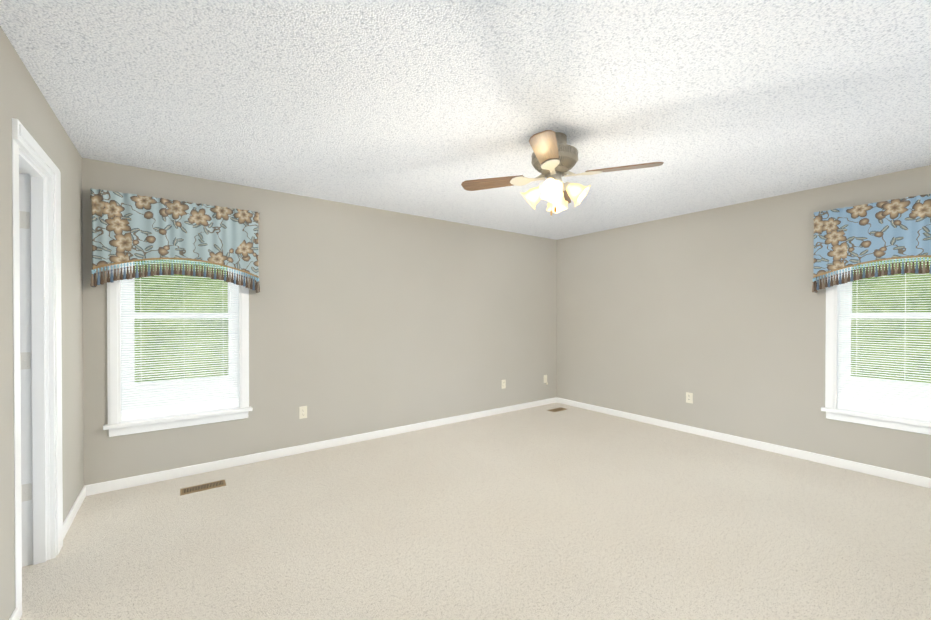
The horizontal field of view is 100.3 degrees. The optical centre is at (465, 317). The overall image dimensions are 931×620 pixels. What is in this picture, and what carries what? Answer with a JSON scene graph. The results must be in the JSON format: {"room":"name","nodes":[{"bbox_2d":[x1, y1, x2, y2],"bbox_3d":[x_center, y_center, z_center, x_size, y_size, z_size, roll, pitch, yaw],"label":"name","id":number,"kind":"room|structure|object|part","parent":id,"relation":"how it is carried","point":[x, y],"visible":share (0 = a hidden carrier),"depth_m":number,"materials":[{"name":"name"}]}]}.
{"room":"empty bedroom","nodes":[
{"label":"empty bedroom","id":0,"kind":"room"},
{"bbox_2d":[0,26,83,619],"bbox_3d":[-1.482,0.079,0.979,0.105,2.440,4.710,0,0,-36],"label":"wall","id":1,"kind":"structure","parent":0,"point":[23,101],"depth_m":1.88,"materials":[{"name":"paint"}]},
{"bbox_2d":[9,607,18,619],"bbox_3d":[-1.010,1.263,0.447,0.017,0.078,2.953,0,0,-36],"label":"baseboard","id":2,"kind":"structure","parent":1,"relation":"attached to","point":[15,615],"depth_m":1.61,"materials":[{"name":"white wood"}]},
{"bbox_2d":[12,118,62,619],"bbox_3d":[-2.142,0.229,1.881,0.147,2.130,0.707,0,0,-36],"label":"door frame","id":3,"kind":"structure","parent":1,"relation":"attached to","point":[34,342],"depth_m":2.03,"materials":[{"name":"white wood"}]},
{"bbox_2d":[19,210,31,501],"bbox_3d":[-2.287,0.200,2.012,0.046,1.507,0.012,0,0,-36],"label":"door jamb hinges","id":4,"kind":"object","parent":3,"relation":"attached to","point":[25,357],"visible":0.81,"depth_m":2.02,"materials":[{"name":"silver metal"}]},
{"bbox_2d":[63,485,88,538],"bbox_3d":[-2.520,1.251,2.495,0.013,0.078,0.720,0,0,-36],"label":"baseboard","id":5,"kind":"structure","parent":1,"relation":"attached to","point":[84,492],"depth_m":2.52,"materials":[{"name":"white wood"}]},
{"bbox_2d":[82,158,556,484],"bbox_3d":[-0.678,0.058,4.412,5.262,2.440,0.135,0,0,-36],"label":"wall","id":6,"kind":"structure","parent":0,"point":[362,319],"depth_m":3.96,"materials":[{"name":"paint"}]},
{"bbox_2d":[90,188,259,277],"bbox_3d":[-2.244,-0.634,3.096,1.082,0.570,0.120,0,0,-36],"label":"fabric valance","id":7,"kind":"object","parent":6,"relation":"attached to","point":[126,226],"visible":1,"depth_m":3.01,"materials":[{"name":"blue fabric"}]},
{"bbox_2d":[90,259,259,292],"bbox_3d":[-2.246,-0.340,3.099,1.079,0.237,0.118,0,0,-36],"label":"tassels","id":8,"kind":"object","parent":7,"relation":"attached to","point":[108,278],"visible":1,"depth_m":3.01,"materials":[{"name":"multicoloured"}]},
{"bbox_2d":[92,258,258,278],"bbox_3d":[-2.249,-0.603,3.101,1.061,0.513,0.107,0,0,-36],"label":"trim","id":9,"kind":"structure","parent":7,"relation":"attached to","point":[172,258],"depth_m":3.02,"materials":[{"name":"fabric"}]},
{"bbox_2d":[107,259,248,423],"bbox_3d":[-2.314,-0.005,3.192,0.920,1.680,0.159,0,0,-36],"label":"window","id":10,"kind":"structure","parent":6,"relation":"in","point":[114,348],"depth_m":3.07,"materials":[{"name":"white plastic"}]},
{"bbox_3d":[-2.324,0.005,3.205,0.780,1.560,0.064,0,0,-36],"label":"window sash","id":11,"kind":"part","parent":10,"relation":"part of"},
{"bbox_2d":[121,259,238,420],"bbox_3d":[-2.288,0.004,3.157,0.768,1.552,0.038,0,0,-36],"label":"window blind","id":12,"kind":"object","parent":10,"relation":"attached to","point":[163,410],"visible":0.65,"depth_m":3.14,"materials":[{"name":"white plastic"}]},
{"bbox_2d":[103,407,252,436],"bbox_3d":[-2.266,0.833,3.131,0.964,0.095,0.052,0,0,-36],"label":"window sill","id":13,"kind":"structure","parent":6,"relation":"attached to","point":[138,426],"depth_m":3.10,"materials":[{"name":"white wood"}]},
{"bbox_2d":[299,406,306,418],"bbox_3d":[-1.542,0.897,3.691,0.070,0.115,0.009,0,0,-36],"label":"electrical outlet","id":14,"kind":"object","parent":6,"relation":"attached to","point":[302,412],"visible":1,"depth_m":3.69,"materials":[{"name":"beige plastic"}]},
{"bbox_2d":[89,397,556,495],"bbox_3d":[-0.687,1.239,4.318,5.127,0.078,0.017,0,0,-36],"label":"baseboard","id":15,"kind":"structure","parent":6,"relation":"attached to","point":[159,476],"depth_m":3.58,"materials":[{"name":"white wood"}]},
{"bbox_2d":[501,380,505,388],"bbox_3d":[0.511,0.888,5.203,0.070,0.115,0.009,0,0,-36],"label":"electrical outlet","id":16,"kind":"object","parent":6,"relation":"attached to","point":[503,384],"visible":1,"depth_m":5.20,"materials":[{"name":"beige plastic"}]},
{"bbox_2d":[0,0,930,239],"bbox_3d":[0.095,-1.178,2.132,6.712,0.060,4.710,0,0,-36],"label":"ceiling","id":17,"kind":"structure","parent":0,"point":[424,108],"depth_m":1.99,"materials":[{"name":"white paint"}]},
{"bbox_2d":[461,130,663,215],"bbox_3d":[0.568,-0.903,2.476,0.929,0.495,0.929,0,0,-26],"label":"ceiling fan","id":18,"kind":"object","parent":17,"relation":"hanging from","point":[554,156],"visible":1,"depth_m":2.40,"materials":[{"name":"brown"}]},
{"bbox_3d":[0.568,-1.034,2.475,0.293,0.232,0.293,0,0,-36],"label":"motor","id":19,"kind":"part","parent":18,"relation":"part of","materials":[{"name":"metal"}]},
{"bbox_2d":[20,402,930,619],"bbox_3d":[0.095,1.322,2.148,6.712,0.060,4.710,0,0,-36],"label":"floor","id":20,"kind":"structure","parent":0,"point":[541,512],"depth_m":2.29,"materials":[{"name":"carpet"}]},
{"bbox_2d":[180,479,225,495],"bbox_3d":[-1.989,1.283,2.948,0.285,0.007,0.122,0,0,-36],"label":"air vent register","id":21,"kind":"object","parent":20,"relation":"on","point":[201,487],"visible":1,"depth_m":2.94,"materials":[{"name":"brown metal"}]},
{"bbox_2d":[547,407,566,411],"bbox_3d":[1.273,1.268,5.369,0.280,0.007,0.125,0,0,-36],"label":"air vent register","id":22,"kind":"object","parent":20,"relation":"on","point":[557,409],"visible":1,"depth_m":5.36,"materials":[{"name":"brown metal"}]},
{"bbox_2d":[557,165,930,477],"bbox_3d":[2.743,0.060,4.090,0.135,2.440,4.440,0,0,-36],"label":"wall","id":23,"kind":"structure","parent":0,"point":[719,313],"depth_m":4.06,"materials":[{"name":"paint"}]},
{"bbox_2d":[686,392,692,403],"bbox_3d":[2.489,0.888,4.318,0.009,0.115,0.070,0,0,-36],"label":"electrical outlet","id":24,"kind":"object","parent":23,"relation":"attached to","point":[689,397],"visible":1,"depth_m":4.32,"materials":[{"name":"beige plastic"}]},
{"bbox_2d":[557,397,930,488],"bbox_3d":[2.681,1.241,4.052,0.017,0.078,4.380,0,0,-36],"label":"baseboard","id":25,"kind":"structure","parent":23,"relation":"attached to","point":[904,477],"depth_m":3.69,"materials":[{"name":"white wood"}]},
{"bbox_2d":[813,194,930,277],"bbox_3d":[3.390,-0.633,2.993,0.118,0.570,1.078,0,0,-36],"label":"fabric valance","id":26,"kind":"object","parent":23,"relation":"attached to","point":[845,236],"visible":0.98,"depth_m":3.11,"materials":[{"name":"blue fabric"}]},
{"bbox_2d":[812,257,930,292],"bbox_3d":[3.390,-0.339,2.998,0.117,0.237,1.078,0,0,-36],"label":"tassels","id":27,"kind":"object","parent":26,"relation":"attached to","point":[816,286],"visible":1,"depth_m":3.10,"materials":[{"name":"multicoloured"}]},
{"bbox_2d":[813,255,930,277],"bbox_3d":[3.393,-0.602,2.999,0.106,0.513,1.060,0,0,-36],"label":"trim","id":28,"kind":"structure","parent":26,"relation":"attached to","point":[873,261],"depth_m":3.10,"materials":[{"name":"fabric"}]},
{"bbox_2d":[821,407,930,434],"bbox_3d":[3.414,0.834,3.025,0.052,0.095,0.964,0,0,-36],"label":"window sill","id":29,"kind":"structure","parent":23,"relation":"attached to","point":[911,425],"depth_m":3.13,"materials":[{"name":"white wood"}]},
{"bbox_2d":[825,259,930,421],"bbox_3d":[3.480,-0.004,3.068,0.159,1.680,0.920,0,0,-36],"label":"window","id":30,"kind":"structure","parent":23,"relation":"in","point":[831,356],"depth_m":3.34,"materials":[{"name":"white plastic"}]},
{"bbox_3d":[3.426,-0.029,3.028,0.024,1.630,0.920,0,0,-36],"label":"window casing","id":31,"kind":"part","parent":30,"relation":"part of","materials":[{"name":"white wood"}]},
{"bbox_3d":[3.493,0.006,3.078,0.064,1.560,0.780,0,0,-36],"label":"window sash","id":32,"kind":"part","parent":30,"relation":"part of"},
{"bbox_2d":[838,257,930,420],"bbox_3d":[3.445,0.004,3.042,0.038,1.552,0.768,0,0,-36],"label":"window blind","id":33,"kind":"object","parent":30,"relation":"attached to","point":[898,411],"visible":0.71,"depth_m":3.13,"materials":[{"name":"white plastic"}]},
{"label":"outside","id":34,"kind":"structure","parent":0,"visible":0},
{"bbox_2d":[134,259,227,381],"bbox_3d":[-3.704,-0.326,5.078,6.400,5.200,0.001,0,0,-36],"label":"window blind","id":35,"kind":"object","parent":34,"point":[208,290],"depth_m":5.07,"materials":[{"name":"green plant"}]},
{"bbox_2d":[851,257,930,382],"bbox_3d":[5.368,-0.322,4.456,0.001,5.200,6.400,0,0,-36],"label":"window blind","id":36,"kind":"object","parent":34,"point":[854,288],"depth_m":4.71,"materials":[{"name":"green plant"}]}
]}

